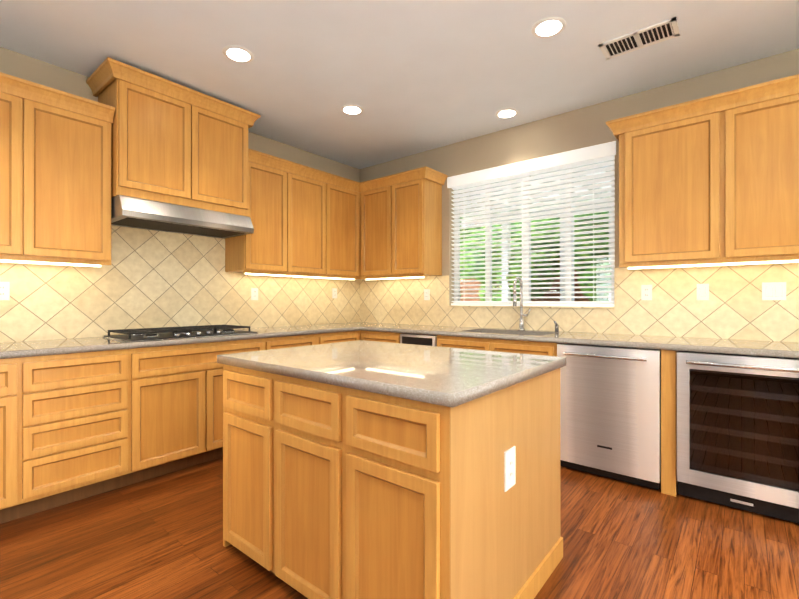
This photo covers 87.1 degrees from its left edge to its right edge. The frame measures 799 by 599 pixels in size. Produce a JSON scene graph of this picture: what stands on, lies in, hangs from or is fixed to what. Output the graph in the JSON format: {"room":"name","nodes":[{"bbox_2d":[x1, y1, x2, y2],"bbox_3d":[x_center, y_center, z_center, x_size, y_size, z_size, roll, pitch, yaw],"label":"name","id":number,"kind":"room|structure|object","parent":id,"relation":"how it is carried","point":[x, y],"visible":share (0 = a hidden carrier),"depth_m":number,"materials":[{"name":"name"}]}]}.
{"room":"kitchen","nodes":[
{"label":"kitchen","id":0,"kind":"room"},
{"bbox_2d":[0,47,359,272],"bbox_3d":[-2.688,-0.193,2.464,0.150,2.750,7.100,0,0,39],"label":"wall","id":1,"kind":"structure","parent":0,"point":[22,66],"depth_m":2.92,"materials":[{"name":"paint"}]},
{"bbox_2d":[0,72,114,266],"bbox_3d":[-2.315,-0.738,2.500,0.379,1.044,0.967,0,0,39],"label":"upper cabinet","id":2,"kind":"object","parent":1,"relation":"attached to","point":[55,173],"visible":1,"depth_m":2.55,"materials":[{"name":"brown wood"}]},
{"bbox_2d":[86,57,260,215],"bbox_3d":[-1.677,-1.109,3.223,0.454,0.849,1.090,0,0,39],"label":"upper cabinet","id":3,"kind":"object","parent":1,"relation":"attached to","point":[175,143],"visible":0.98,"depth_m":3.02,"materials":[{"name":"brown wood"}]},
{"bbox_2d":[111,195,253,237],"bbox_3d":[-1.668,-0.611,3.215,0.478,0.145,0.940,0,0,39],"label":"range hood","id":4,"kind":"object","parent":3,"relation":"attached to","point":[132,212],"visible":0.88,"depth_m":3.04,"materials":[{"name":"metal"}]},
{"bbox_2d":[0,225,359,342],"bbox_3d":[-1.642,-0.136,3.618,0.008,0.807,3.630,0,0,39],"label":"tile backsplash","id":5,"kind":"structure","parent":1,"relation":"attached to","point":[146,278],"depth_m":3.29,"materials":[{"name":"beige tile"}]},
{"bbox_2d":[0,282,9,299],"bbox_3d":[-2.460,-0.053,2.601,0.008,0.115,0.070,0,0,39],"label":"electrical outlet","id":6,"kind":"object","parent":5,"relation":"attached to","point":[4,290],"visible":1,"depth_m":2.61,"materials":[{"name":"white plastic"}]},
{"bbox_2d":[251,288,257,299],"bbox_3d":[-1.360,-0.051,3.949,0.008,0.115,0.070,0,0,39],"label":"electrical outlet","id":7,"kind":"object","parent":5,"relation":"attached to","point":[254,293],"visible":1,"depth_m":3.94,"materials":[{"name":"white plastic"}]},
{"bbox_2d":[332,288,336,297],"bbox_3d":[-0.727,-0.070,4.724,0.008,0.115,0.070,0,0,39],"label":"electrical outlet","id":8,"kind":"object","parent":5,"relation":"attached to","point":[334,292],"visible":1,"depth_m":4.72,"materials":[{"name":"white plastic"}]},
{"bbox_2d":[225,156,288,275],"bbox_3d":[-1.288,-0.716,3.798,0.327,0.940,0.425,0,0,39],"label":"upper cabinet","id":9,"kind":"object","parent":1,"relation":"attached to","point":[265,251],"depth_m":3.69,"materials":[{"name":"brown wood"}]},
{"bbox_2d":[289,168,328,275],"bbox_3d":[-1.008,-0.716,4.142,0.327,0.940,0.462,0,0,39],"label":"upper cabinet","id":10,"kind":"object","parent":1,"relation":"attached to","point":[308,222],"depth_m":4.06,"materials":[{"name":"brown wood"}]},
{"bbox_2d":[313,180,360,279],"bbox_3d":[-0.713,-0.715,4.503,0.327,0.940,0.471,0,0,39],"label":"upper cabinet","id":11,"kind":"object","parent":1,"relation":"attached to","point":[344,201],"depth_m":4.43,"materials":[{"name":"brown wood"}]},
{"bbox_2d":[0,457,798,598],"bbox_3d":[-0.229,1.229,0.454,6.500,0.100,7.100,0,0,39],"label":"floor","id":12,"kind":"structure","parent":0,"point":[159,537],"depth_m":1.99,"materials":[{"name":"brown wood"}]},
{"bbox_2d":[0,357,23,523],"bbox_3d":[-2.391,0.744,2.209,0.626,0.876,0.501,0,0,39],"label":"base cabinet","id":13,"kind":"object","parent":12,"relation":"on","point":[11,369],"depth_m":2.18,"materials":[{"name":"brown wood"}]},
{"bbox_2d":[24,349,131,515],"bbox_3d":[-2.071,0.744,2.601,0.626,0.876,0.511,0,0,39],"label":"base cabinet","id":14,"kind":"object","parent":12,"relation":"on","point":[76,426],"depth_m":2.40,"materials":[{"name":"brown wood"}]},
{"bbox_2d":[132,338,267,483],"bbox_3d":[-1.609,0.745,3.167,0.626,0.876,0.951,0,0,39],"label":"base cabinet","id":15,"kind":"object","parent":12,"relation":"on","point":[177,390],"depth_m":2.83,"materials":[{"name":"brown wood"}]},
{"bbox_2d":[223,364,270,571],"bbox_3d":[-0.382,0.744,2.246,0.433,0.876,0.980,0,0,39],"label":"base cabinet","id":16,"kind":"object","parent":12,"relation":"on","point":[246,392],"depth_m":1.86,"materials":[{"name":"brown wood"}]},
{"bbox_2d":[217,340,565,407],"bbox_3d":[-0.053,0.285,1.978,1.323,0.038,0.982,0,0,39],"label":"countertop","id":17,"kind":"structure","parent":16,"relation":"on","point":[447,376],"depth_m":1.68,"materials":[{"name":"stone"}]},
{"bbox_2d":[268,334,319,349],"bbox_3d":[-1.139,0.746,3.742,0.626,0.876,0.534,0,0,39],"label":"base cabinet","id":18,"kind":"object","parent":12,"relation":"on","point":[312,339],"depth_m":3.55,"materials":[{"name":"brown wood"}]},
{"bbox_2d":[271,373,342,598],"bbox_3d":[-0.053,0.743,1.977,0.418,0.876,0.980,0,0,39],"label":"base cabinet","id":19,"kind":"object","parent":12,"relation":"on","point":[333,492],"depth_m":1.60,"materials":[{"name":"brown wood"}]},
{"bbox_2d":[320,331,359,343],"bbox_3d":[-0.806,0.746,4.150,0.626,0.876,0.520,0,0,39],"label":"base cabinet","id":20,"kind":"object","parent":12,"relation":"on","point":[325,338],"depth_m":3.96,"materials":[{"name":"brown wood"}]},
{"bbox_2d":[360,331,439,346],"bbox_3d":[-0.003,0.747,4.253,0.525,0.876,0.627,0,0,39],"label":"base cabinet","id":21,"kind":"object","parent":12,"relation":"on","point":[364,335],"depth_m":3.99,"materials":[{"name":"brown wood"}]},
{"bbox_2d":[0,323,359,358],"bbox_3d":[-1.596,0.287,3.173,0.639,0.038,3.000,0,0,39],"label":"countertop","id":22,"kind":"structure","parent":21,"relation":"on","point":[20,349],"depth_m":2.69,"materials":[{"name":"stone"}]},
{"bbox_2d":[103,325,257,341],"bbox_3d":[-1.607,0.241,3.150,0.527,0.052,0.902,0,0,39],"label":"gas cooktop","id":23,"kind":"object","parent":22,"relation":"in","point":[145,334],"visible":1,"depth_m":3.00,"materials":[{"name":"black metal"}]},
{"bbox_2d":[344,322,798,358],"bbox_3d":[1.107,0.287,3.339,4.618,0.038,0.639,0,0,39],"label":"countertop","id":24,"kind":"structure","parent":21,"relation":"on","point":[690,344],"depth_m":2.89,"materials":[{"name":"stone"}]},
{"bbox_2d":[513,276,558,331],"bbox_3d":[1.147,0.034,3.550,0.356,0.468,0.187,0,0,39],"label":"faucet","id":25,"kind":"object","parent":24,"relation":"on","point":[521,322],"visible":1,"depth_m":3.67,"materials":[{"name":"metal"}]},
{"bbox_2d":[400,333,436,345],"bbox_3d":[0.337,0.744,3.945,0.384,0.857,0.659,0,0,39],"label":"trash compactor","id":26,"kind":"object","parent":12,"relation":"on","point":[421,339],"visible":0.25,"depth_m":3.71,"materials":[{"name":"metal"}]},
{"bbox_2d":[343,368,562,598],"bbox_3d":[0.277,0.743,1.708,0.433,0.876,0.980,0,0,39],"label":"base cabinet","id":27,"kind":"object","parent":12,"relation":"on","point":[428,513],"depth_m":1.38,"materials":[{"name":"brown wood"}]},
{"bbox_2d":[504,446,515,491],"bbox_3d":[0.397,0.606,1.507,0.008,0.138,0.084,0,0,39],"label":"outlet","id":28,"kind":"object","parent":27,"relation":"attached to","point":[509,468],"visible":1,"depth_m":1.50,"materials":[{"name":"white plastic"}]},
{"bbox_2d":[557,343,660,489],"bbox_3d":[1.522,0.742,2.970,0.614,0.857,0.669,0,0,39],"label":"dishwasher","id":29,"kind":"object","parent":12,"relation":"on","point":[610,412],"visible":0.94,"depth_m":2.72,"materials":[{"name":"metal"}]},
{"bbox_2d":[661,350,677,496],"bbox_3d":[2.341,0.744,2.339,1.442,0.876,0.627,0,0,39],"label":"base cabinet","id":30,"kind":"object","parent":12,"relation":"on","point":[669,483],"visible":0.65,"depth_m":2.54,"materials":[{"name":"brown wood"}]},
{"bbox_2d":[677,351,798,522],"bbox_3d":[2.060,0.742,2.530,0.598,0.857,0.671,0,0,39],"label":"wine cooler","id":31,"kind":"object","parent":12,"relation":"on","point":[737,431],"visible":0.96,"depth_m":2.37,"materials":[{"name":"silver metal"}]},
{"bbox_2d":[0,0,798,168],"bbox_3d":[-0.229,-1.621,0.458,6.500,0.100,7.100,0,0,39],"label":"ceiling","id":32,"kind":"structure","parent":0,"point":[411,77],"depth_m":2.67,"materials":[{"name":"paint"}]},
{"bbox_2d":[222,45,253,62],"bbox_3d":[-1.029,-1.563,2.687,0.190,0.007,0.190,0,0,39],"label":"recessed light","id":33,"kind":"object","parent":32,"relation":"in","point":[238,54],"visible":1,"depth_m":2.68,"materials":[{"name":"white plastic"}]},
{"bbox_2d":[341,104,363,114],"bbox_3d":[-0.391,-1.562,3.470,0.190,0.007,0.190,0,0,39],"label":"recessed light","id":34,"kind":"object","parent":32,"relation":"in","point":[350,109],"visible":1,"depth_m":3.45,"materials":[{"name":"white plastic"}]},
{"bbox_2d":[495,108,518,118],"bbox_3d":[0.903,-1.562,3.536,0.190,0.007,0.190,0,0,39],"label":"recessed light","id":35,"kind":"object","parent":32,"relation":"in","point":[506,113],"visible":0.98,"depth_m":3.53,"materials":[{"name":"white plastic"}]},
{"bbox_2d":[531,17,565,37],"bbox_3d":[0.860,-1.563,2.423,0.190,0.007,0.190,0,0,39],"label":"recessed light","id":36,"kind":"object","parent":32,"relation":"in","point":[548,27],"visible":1,"depth_m":2.41,"materials":[{"name":"white plastic"}]},
{"bbox_2d":[599,17,679,59],"bbox_3d":[1.442,-1.563,2.535,0.400,0.008,0.200,0,0,39],"label":"ceiling vent","id":37,"kind":"object","parent":32,"relation":"in","point":[644,37],"visible":1,"depth_m":2.52,"materials":[{"name":"white plastic"}]},
{"bbox_2d":[360,49,798,330],"bbox_3d":[1.969,-0.192,3.148,6.200,2.750,0.150,0,0,39],"label":"wall","id":38,"kind":"structure","parent":0,"point":[584,127],"depth_m":3.53,"materials":[{"name":"paint"}]},
{"bbox_2d":[361,180,408,279],"bbox_3d":[-0.163,-0.715,4.579,0.466,0.940,0.326,0,0,39],"label":"upper cabinet","id":39,"kind":"object","parent":38,"relation":"attached to","point":[377,201],"depth_m":4.44,"materials":[{"name":"brown wood"}]},
{"bbox_2d":[393,176,444,277],"bbox_3d":[0.174,-0.715,4.304,0.404,0.940,0.326,0,0,39],"label":"upper cabinet","id":40,"kind":"object","parent":38,"relation":"attached to","point":[417,201],"depth_m":4.17,"materials":[{"name":"brown wood"}]},
{"bbox_2d":[447,141,615,187],"bbox_3d":[1.085,-1.179,3.759,1.544,0.105,0.020,0,0,39],"label":"window valance","id":41,"kind":"object","parent":38,"relation":"attached to","point":[575,156],"visible":0.96,"depth_m":3.65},
{"bbox_2d":[449,305,613,308],"bbox_3d":[1.113,0.067,3.790,1.516,0.014,0.106,0,0,39],"label":"window sill","id":42,"kind":"structure","parent":38,"relation":"attached to","point":[536,307],"depth_m":3.64,"materials":[{"name":"white paint"}]},
{"bbox_2d":[454,155,614,306],"bbox_3d":[1.163,-0.576,3.852,1.516,1.296,0.050,0,0,39],"label":"window","id":43,"kind":"structure","parent":38,"relation":"in","point":[530,272],"depth_m":3.82,"materials":[{"name":"white plastic"}]},
{"bbox_2d":[451,156,614,306],"bbox_3d":[1.122,-0.582,3.802,1.504,1.280,0.060,0,0,39],"label":"window blinds","id":44,"kind":"object","parent":43,"relation":"attached to","point":[522,229],"visible":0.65,"depth_m":3.71,"materials":[{"name":"white plastic"}]},
{"bbox_2d":[360,262,798,341],"bbox_3d":[1.307,0.012,3.584,4.618,0.512,0.009,0,0,39],"label":"tile backsplash","id":45,"kind":"structure","parent":38,"relation":"attached to","point":[735,308],"depth_m":3.11,"materials":[{"name":"beige tile"}]},
{"bbox_2d":[424,289,429,299],"bbox_3d":[0.286,-0.050,4.407,0.070,0.115,0.008,0,0,39],"label":"electrical outlet","id":46,"kind":"object","parent":45,"relation":"attached to","point":[426,294],"visible":1,"depth_m":4.40,"materials":[{"name":"white plastic"}]},
{"bbox_2d":[641,285,651,299],"bbox_3d":[1.843,-0.052,3.135,0.070,0.115,0.008,0,0,39],"label":"electrical outlet","id":47,"kind":"object","parent":45,"relation":"attached to","point":[646,292],"visible":1,"depth_m":3.13,"materials":[{"name":"white plastic"}]},
{"bbox_2d":[697,284,708,299],"bbox_3d":[2.106,-0.052,2.920,0.070,0.115,0.008,0,0,39],"label":"electrical outlet","id":48,"kind":"object","parent":45,"relation":"attached to","point":[702,291],"visible":1,"depth_m":2.92,"materials":[{"name":"white plastic"}]},
{"bbox_2d":[762,282,785,299],"bbox_3d":[2.393,-0.053,2.686,0.116,0.115,0.008,0,0,39],"label":"electrical outlet","id":49,"kind":"object","parent":45,"relation":"attached to","point":[773,290],"visible":1,"depth_m":2.69,"materials":[{"name":"white plastic"}]},
{"bbox_2d":[614,102,725,268],"bbox_3d":[1.876,-0.717,2.914,0.582,0.940,0.327,0,0,39],"label":"upper cabinet","id":50,"kind":"object","parent":38,"relation":"attached to","point":[712,180],"depth_m":2.77,"materials":[{"name":"brown wood"}]},
{"bbox_2d":[726,86,798,264],"bbox_3d":[2.320,-0.718,2.552,0.563,0.940,0.327,0,0,39],"label":"upper cabinet","id":51,"kind":"object","parent":38,"relation":"attached to","point":[762,132],"depth_m":2.49,"materials":[{"name":"brown wood"}]},
{"label":"outside","id":52,"kind":"structure","parent":0,"visible":0},
{"bbox_2d":[460,156,610,300],"bbox_3d":[6.322,-0.628,8.638,18.000,4.298,13.840,0,0,39],"label":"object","id":53,"kind":"object","parent":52,"point":[549,276],"depth_m":7.38,"materials":[{"name":"green plant"}]}
]}

